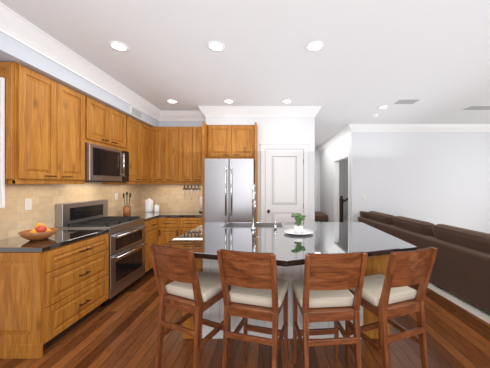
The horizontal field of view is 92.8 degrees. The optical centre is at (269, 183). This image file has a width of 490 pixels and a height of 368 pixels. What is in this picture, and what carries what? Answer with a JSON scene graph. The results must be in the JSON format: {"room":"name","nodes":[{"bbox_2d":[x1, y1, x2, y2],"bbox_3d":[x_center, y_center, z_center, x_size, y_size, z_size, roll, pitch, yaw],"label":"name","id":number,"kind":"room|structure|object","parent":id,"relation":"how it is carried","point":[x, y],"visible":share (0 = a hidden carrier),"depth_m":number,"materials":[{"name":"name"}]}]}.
{"room":"kitchen","nodes":[
{"label":"kitchen","id":0,"kind":"room"},
{"bbox_2d":[0,32,151,239],"bbox_3d":[-2.350,0.050,1.525,0.600,2.760,6.250,0,0,0],"label":"wall","id":1,"kind":"structure","parent":0,"point":[14,218],"depth_m":2.53,"materials":[{"name":"beige tile"}]},
{"bbox_2d":[25,199,31,209],"bbox_3d":[-2.488,0.210,2.390,0.007,0.115,0.070,0,0,0],"label":"electrical outlet","id":2,"kind":"object","parent":1,"relation":"attached to","point":[28,204],"visible":1,"depth_m":2.39,"materials":[{"name":"white plastic"}]},
{"bbox_2d":[0,62,84,207],"bbox_3d":[-2.295,-0.415,2.296,0.403,1.230,0.773,0,0,0],"label":"upper cabinet","id":3,"kind":"object","parent":1,"relation":"attached to","point":[42,129],"visible":1,"depth_m":2.13,"materials":[{"name":"brown wood"}]},
{"bbox_2d":[0,2,159,120],"bbox_3d":[-2.020,-1.250,1.350,0.100,0.160,5.900,0,0,0],"label":"crown molding","id":4,"kind":"structure","parent":1,"relation":"attached to","point":[20,29],"depth_m":2.27,"materials":[{"name":"white paint"}]},
{"bbox_2d":[85,96,125,150],"bbox_3d":[-2.295,-0.757,3.063,0.403,0.545,0.754,0,0,0],"label":"upper cabinet","id":5,"kind":"object","parent":1,"relation":"attached to","point":[105,125],"visible":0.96,"depth_m":2.98,"materials":[{"name":"brown wood"}]},
{"bbox_2d":[84,142,128,181],"bbox_3d":[-2.268,-0.254,3.062,0.456,0.457,0.752,0,0,0],"label":"microwave","id":6,"kind":"object","parent":5,"relation":"attached to","point":[104,164],"visible":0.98,"depth_m":2.94,"materials":[{"name":"silver metal"}]},
{"bbox_2d":[102,115,153,183],"bbox_3d":[-2.288,-0.515,3.806,0.415,1.030,0.727,0,0,0],"label":"upper cabinet","id":7,"kind":"object","parent":1,"relation":"attached to","point":[139,136],"depth_m":3.78,"materials":[{"name":"brown wood"}]},
{"bbox_2d":[130,106,141,118],"bbox_3d":[-2.063,-1.102,3.595,0.014,0.120,0.310,0,0,0],"label":"air vent","id":8,"kind":"object","parent":1,"relation":"in","point":[135,112],"visible":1,"depth_m":3.56,"materials":[{"name":"white metal"}]},
{"bbox_2d":[152,117,255,210],"bbox_3d":[-1.150,0.050,4.350,1.800,2.760,0.600,0,0,0],"label":"wall","id":9,"kind":"structure","parent":0,"point":[169,197],"depth_m":4.49,"materials":[{"name":"beige tile"}]},
{"bbox_2d":[154,127,201,182],"bbox_3d":[-1.638,-0.515,4.293,1.028,1.030,0.389,0,0,0],"label":"upper cabinet","id":10,"kind":"object","parent":9,"relation":"attached to","point":[165,155],"depth_m":4.14,"materials":[{"name":"brown wood"}]},
{"bbox_2d":[160,110,205,120],"bbox_3d":[-1.536,-1.250,4.245,0.828,0.160,0.110,0,0,0],"label":"crown molding","id":11,"kind":"structure","parent":9,"relation":"attached to","point":[164,115],"depth_m":4.25,"materials":[{"name":"white paint"}]},
{"bbox_2d":[183,185,200,200],"bbox_3d":[-1.510,0.168,4.479,0.340,0.305,0.026,0,0,0],"label":"rail","id":12,"kind":"object","parent":9,"relation":"attached to","point":[191,189],"visible":1,"depth_m":4.48,"materials":[{"name":"brown metal"}]},
{"bbox_2d":[196,106,315,117],"bbox_3d":[-0.221,-1.250,4.010,2.002,0.160,0.120,0,0,0],"label":"crown molding","id":13,"kind":"structure","parent":9,"relation":"attached to","point":[206,111],"depth_m":3.99,"materials":[{"name":"white paint"}]},
{"bbox_2d":[0,270,489,367],"bbox_3d":[1.850,1.480,3.500,9.000,0.100,10.500,0,0,0],"label":"floor","id":14,"kind":"structure","parent":0,"point":[120,331],"depth_m":2.04,"materials":[{"name":"brown wood"}]},
{"bbox_2d":[0,229,108,358],"bbox_3d":[-2.155,0.974,2.285,0.671,0.912,0.790,0,0,0],"label":"base cabinet","id":15,"kind":"object","parent":14,"relation":"on","point":[54,287],"visible":0.98,"depth_m":1.97,"materials":[{"name":"brown wood"}]},
{"bbox_2d":[18,223,57,240],"bbox_3d":[-2.160,0.441,2.170,0.270,0.152,0.270,0,0,0],"label":"fruit bowl","id":16,"kind":"object","parent":15,"relation":"on","point":[40,231],"visible":1,"depth_m":2.11,"materials":[{"name":"brown wood"}]},
{"bbox_2d":[55,200,146,306],"bbox_3d":[-2.139,0.830,3.062,0.697,1.200,0.752,0,0,0],"label":"range","id":17,"kind":"object","parent":14,"relation":"on","point":[127,244],"visible":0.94,"depth_m":2.94,"materials":[{"name":"silver metal"}]},
{"bbox_2d":[139,219,158,279],"bbox_3d":[-2.148,0.994,3.662,0.679,0.872,0.435,0,0,0],"label":"base cabinet","id":18,"kind":"object","parent":14,"relation":"on","point":[152,230],"depth_m":3.58,"materials":[{"name":"brown wood"}]},
{"bbox_2d":[159,219,201,244],"bbox_3d":[-1.502,0.994,4.148,0.756,0.872,0.680,0,0,0],"label":"base cabinet","id":19,"kind":"object","parent":14,"relation":"on","point":[163,227],"depth_m":3.87,"materials":[{"name":"brown wood"}]},
{"bbox_2d":[119,211,201,222],"bbox_3d":[-1.807,0.537,3.967,1.366,0.038,1.045,0,0,0],"label":"countertop","id":20,"kind":"structure","parent":19,"relation":"on","point":[161,216],"depth_m":3.87,"materials":[{"name":"stone"}]},
{"bbox_2d":[123,192,130,215],"bbox_3d":[-2.330,0.321,3.780,0.120,0.391,0.133,0,0,0],"label":"utensil crock","id":21,"kind":"object","parent":20,"relation":"on","point":[126,210],"visible":1,"depth_m":3.74,"materials":[{"name":"brown ceramic"}]},
{"bbox_2d":[145,198,152,211],"bbox_3d":[-2.250,0.389,4.320,0.144,0.255,0.144,0,0,0],"label":"canister","id":22,"kind":"object","parent":20,"relation":"on","point":[148,204],"visible":1,"depth_m":4.26,"materials":[{"name":"white ceramic"}]},
{"bbox_2d":[154,204,158,211],"bbox_3d":[-2.100,0.444,4.300,0.090,0.145,0.090,0,0,0],"label":"jar","id":23,"kind":"object","parent":20,"relation":"on","point":[156,207],"visible":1,"depth_m":4.26,"materials":[{"name":"white ceramic"}]},
{"bbox_2d":[199,197,201,211],"bbox_3d":[-1.240,0.356,4.300,0.150,0.320,0.150,0,0,0],"label":"paper towel","id":24,"kind":"object","parent":20,"relation":"on","point":[200,204],"visible":0.38,"depth_m":4.25,"materials":[{"name":"white paper"}]},
{"bbox_2d":[148,243,230,367],"bbox_3d":[-0.587,0.927,1.779,0.395,1.005,0.497,0,0,24],"label":"stool","id":25,"kind":"object","parent":14,"relation":"on","point":[191,290],"visible":0.85,"depth_m":1.64,"materials":[{"name":"brown wood"}]},
{"bbox_2d":[202,122,256,223],"bbox_3d":[-0.672,0.200,4.168,0.896,2.460,0.656,0,0,0],"label":"tall cabinet","id":26,"kind":"object","parent":14,"relation":"on","point":[229,141],"visible":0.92,"depth_m":4.04,"materials":[{"name":"brown wood"}]},
{"bbox_2d":[204,159,254,222],"bbox_3d":[-0.672,0.507,4.102,0.815,1.845,0.736,0,0,0],"label":"refrigerator","id":27,"kind":"object","parent":14,"relation":"on","point":[228,183],"visible":0.46,"depth_m":3.80,"materials":[{"name":"silver metal"}]},
{"bbox_2d":[217,249,288,367],"bbox_3d":[-0.095,0.927,1.680,0.395,1.005,0.497,0,0,15],"label":"stool","id":28,"kind":"object","parent":14,"relation":"on","point":[258,290],"visible":1,"depth_m":1.53,"materials":[{"name":"brown wood"}]},
{"bbox_2d":[161,184,416,338],"bbox_3d":[0.160,0.713,2.358,2.180,1.434,1.583,0,0,0],"label":"kitchen island","id":29,"kind":"object","parent":14,"relation":"on","point":[205,242],"visible":0.5,"depth_m":2.15,"materials":[{"name":"black stone"}]},
{"bbox_2d":[284,213,313,234],"bbox_3d":[0.300,0.413,2.440,0.316,0.208,0.316,0,0,0],"label":"plant","id":30,"kind":"object","parent":29,"relation":"on","point":[297,229],"visible":1,"depth_m":2.42,"materials":[{"name":"green plant"}]},
{"bbox_2d":[315,211,327,221],"bbox_3d":[1.585,1.205,7.800,0.470,0.450,1.000,0,0,0],"label":"bench","id":31,"kind":"object","parent":14,"relation":"on","point":[320,216],"visible":0.54,"depth_m":7.30,"materials":[{"name":"brown leather"}]},
{"bbox_2d":[292,252,367,367],"bbox_3d":[0.389,0.927,1.653,0.395,1.005,0.497,0,0,-5],"label":"stool","id":32,"kind":"object","parent":14,"relation":"on","point":[322,292],"visible":1,"depth_m":1.49,"materials":[{"name":"brown wood"}]},
{"bbox_2d":[339,196,347,221],"bbox_3d":[2.581,0.660,7.166,1.138,1.540,1.008,0,0,0],"label":"stair railing","id":33,"kind":"object","parent":14,"relation":"on","point":[342,200],"depth_m":6.68,"materials":[{"name":"brown wood"}]},
{"bbox_2d":[345,247,437,367],"bbox_3d":[0.857,0.927,1.712,0.395,1.005,0.497,0,0,-20],"label":"stool","id":34,"kind":"object","parent":14,"relation":"on","point":[388,296],"visible":0.92,"depth_m":1.57,"materials":[{"name":"brown wood"}]},
{"bbox_2d":[428,281,489,323],"bbox_3d":[3.532,1.424,3.031,2.670,0.012,4.050,0,0,-5],"label":"rug","id":35,"kind":"object","parent":14,"relation":"on","point":[470,308],"visible":0.17,"depth_m":2.75,"materials":[{"name":"beige carpet"}]},
{"bbox_2d":[358,211,489,313],"bbox_3d":[2.651,0.970,3.187,1.181,0.895,3.900,0,0,-5],"label":"sofa","id":36,"kind":"object","parent":35,"relation":"on","point":[461,267],"visible":0.65,"depth_m":2.77,"materials":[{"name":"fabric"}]},
{"bbox_2d":[0,0,489,147],"bbox_3d":[1.850,-1.380,3.500,9.000,0.100,10.500,0,0,0],"label":"ceiling","id":37,"kind":"structure","parent":0,"point":[366,61],"depth_m":2.35,"materials":[{"name":"white paint"}]},
{"bbox_2d":[108,41,129,51],"bbox_3d":[-1.455,-1.325,2.235,0.170,0.010,0.170,0,0,0],"label":"recessed light","id":38,"kind":"object","parent":37,"relation":"in","point":[116,45],"depth_m":2.24,"materials":[{"name":"white paint"}]},
{"bbox_2d":[166,99,177,103],"bbox_3d":[-1.570,-1.325,3.720,0.170,0.010,0.170,0,0,0],"label":"recessed light","id":39,"kind":"object","parent":37,"relation":"in","point":[168,100],"depth_m":3.72,"materials":[{"name":"white paint"}]},
{"bbox_2d":[207,41,224,51],"bbox_3d":[-0.520,-1.325,2.235,0.170,0.010,0.170,0,0,0],"label":"recessed light","id":40,"kind":"object","parent":37,"relation":"in","point":[216,46],"depth_m":2.24,"materials":[{"name":"white paint"}]},
{"bbox_2d":[223,99,233,103],"bbox_3d":[-0.660,-1.325,3.720,0.170,0.010,0.170,0,0,0],"label":"recessed light","id":41,"kind":"object","parent":37,"relation":"in","point":[229,101],"depth_m":3.71,"materials":[{"name":"white paint"}]},
{"bbox_2d":[281,99,291,103],"bbox_3d":[0.272,-1.325,3.720,0.170,0.010,0.170,0,0,0],"label":"recessed light","id":42,"kind":"object","parent":37,"relation":"in","point":[286,101],"depth_m":3.72,"materials":[{"name":"white paint"}]},
{"bbox_2d":[305,41,323,51],"bbox_3d":[0.430,-1.325,2.235,0.170,0.010,0.170,0,0,0],"label":"recessed light","id":43,"kind":"object","parent":37,"relation":"in","point":[311,46],"depth_m":2.24,"materials":[{"name":"white paint"}]},
{"bbox_2d":[378,105,388,108],"bbox_3d":[1.950,-1.325,4.000,0.170,0.010,0.170,0,0,0],"label":"recessed light","id":44,"kind":"object","parent":37,"relation":"in","point":[384,106],"depth_m":4.00,"materials":[{"name":"white paint"}]},
{"bbox_2d":[392,99,421,103],"bbox_3d":[2.200,-1.325,3.740,0.360,0.008,0.240,0,0,0],"label":"ceiling vent","id":45,"kind":"object","parent":37,"relation":"in","point":[406,101],"visible":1,"depth_m":3.72,"materials":[{"name":"white metal"}]},
{"bbox_2d":[461,105,489,109],"bbox_3d":[3.675,-1.325,4.040,0.550,0.008,0.240,0,0,0],"label":"ceiling vent","id":46,"kind":"object","parent":37,"relation":"in","point":[479,107],"visible":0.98,"depth_m":4.01,"materials":[{"name":"white metal"}]},
{"bbox_2d":[256,117,315,221],"bbox_3d":[0.280,0.050,6.400,1.000,2.760,4.700,0,0,0],"label":"wall","id":47,"kind":"structure","parent":0,"point":[269,129],"depth_m":4.05,"materials":[{"name":"white paint"}]},
{"bbox_2d":[260,143,308,221],"bbox_3d":[0.250,0.360,4.005,0.840,2.140,0.088,0,0,0],"label":"door","id":48,"kind":"structure","parent":47,"relation":"attached to","point":[284,181],"depth_m":4.03,"materials":[{"name":"white paint"}]},
{"bbox_2d":[316,106,321,114],"bbox_3d":[0.830,-1.250,6.275,0.100,0.160,4.650,0,0,0],"label":"crown molding","id":49,"kind":"structure","parent":47,"relation":"attached to","point":[318,108],"depth_m":3.97,"materials":[{"name":"white paint"}]},
{"bbox_2d":[316,148,319,221],"bbox_3d":[2.135,0.050,8.675,2.670,2.760,0.150,0,0,0],"label":"wall","id":50,"kind":"structure","parent":0,"point":[317,152],"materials":[{"name":"white paint"}]},
{"bbox_2d":[315,165,316,221],"bbox_3d":[1.280,0.373,8.591,0.910,2.115,0.018,0,0,0],"label":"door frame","id":51,"kind":"structure","parent":50,"relation":"attached to","point":[315,165],"depth_m":8.58,"materials":[{"name":"white paint"}]},
{"bbox_2d":[320,135,347,221],"bbox_3d":[1.910,0.050,6.995,0.120,2.760,3.210,0,0,0],"label":"wall","id":52,"kind":"structure","parent":0,"point":[340,148],"depth_m":7.73,"materials":[{"name":"white paint"}]},
{"bbox_2d":[317,126,347,151],"bbox_3d":[1.800,-1.250,6.920,0.100,0.160,3.360,0,0,0],"label":"crown molding","id":53,"kind":"structure","parent":52,"relation":"attached to","point":[342,133],"depth_m":6.40,"materials":[{"name":"white paint"}]},
{"bbox_2d":[333,153,349,221],"bbox_3d":[1.901,0.355,6.035,0.138,2.150,1.330,0,0,0],"label":"door frame","id":54,"kind":"structure","parent":52,"relation":"attached to","point":[336,161],"depth_m":6.61,"materials":[{"name":"white paint"}]},
{"bbox_2d":[348,132,489,233],"bbox_3d":[4.025,0.050,5.310,4.350,2.760,0.160,0,0,0],"label":"wall","id":55,"kind":"structure","parent":0,"point":[435,178],"depth_m":5.23,"materials":[{"name":"white paint"}]},
{"bbox_2d":[348,124,489,133],"bbox_3d":[3.975,-1.250,5.180,4.450,0.160,0.100,0,0,0],"label":"crown molding","id":56,"kind":"structure","parent":55,"relation":"attached to","point":[351,127],"depth_m":5.18,"materials":[{"name":"white paint"}]}
]}

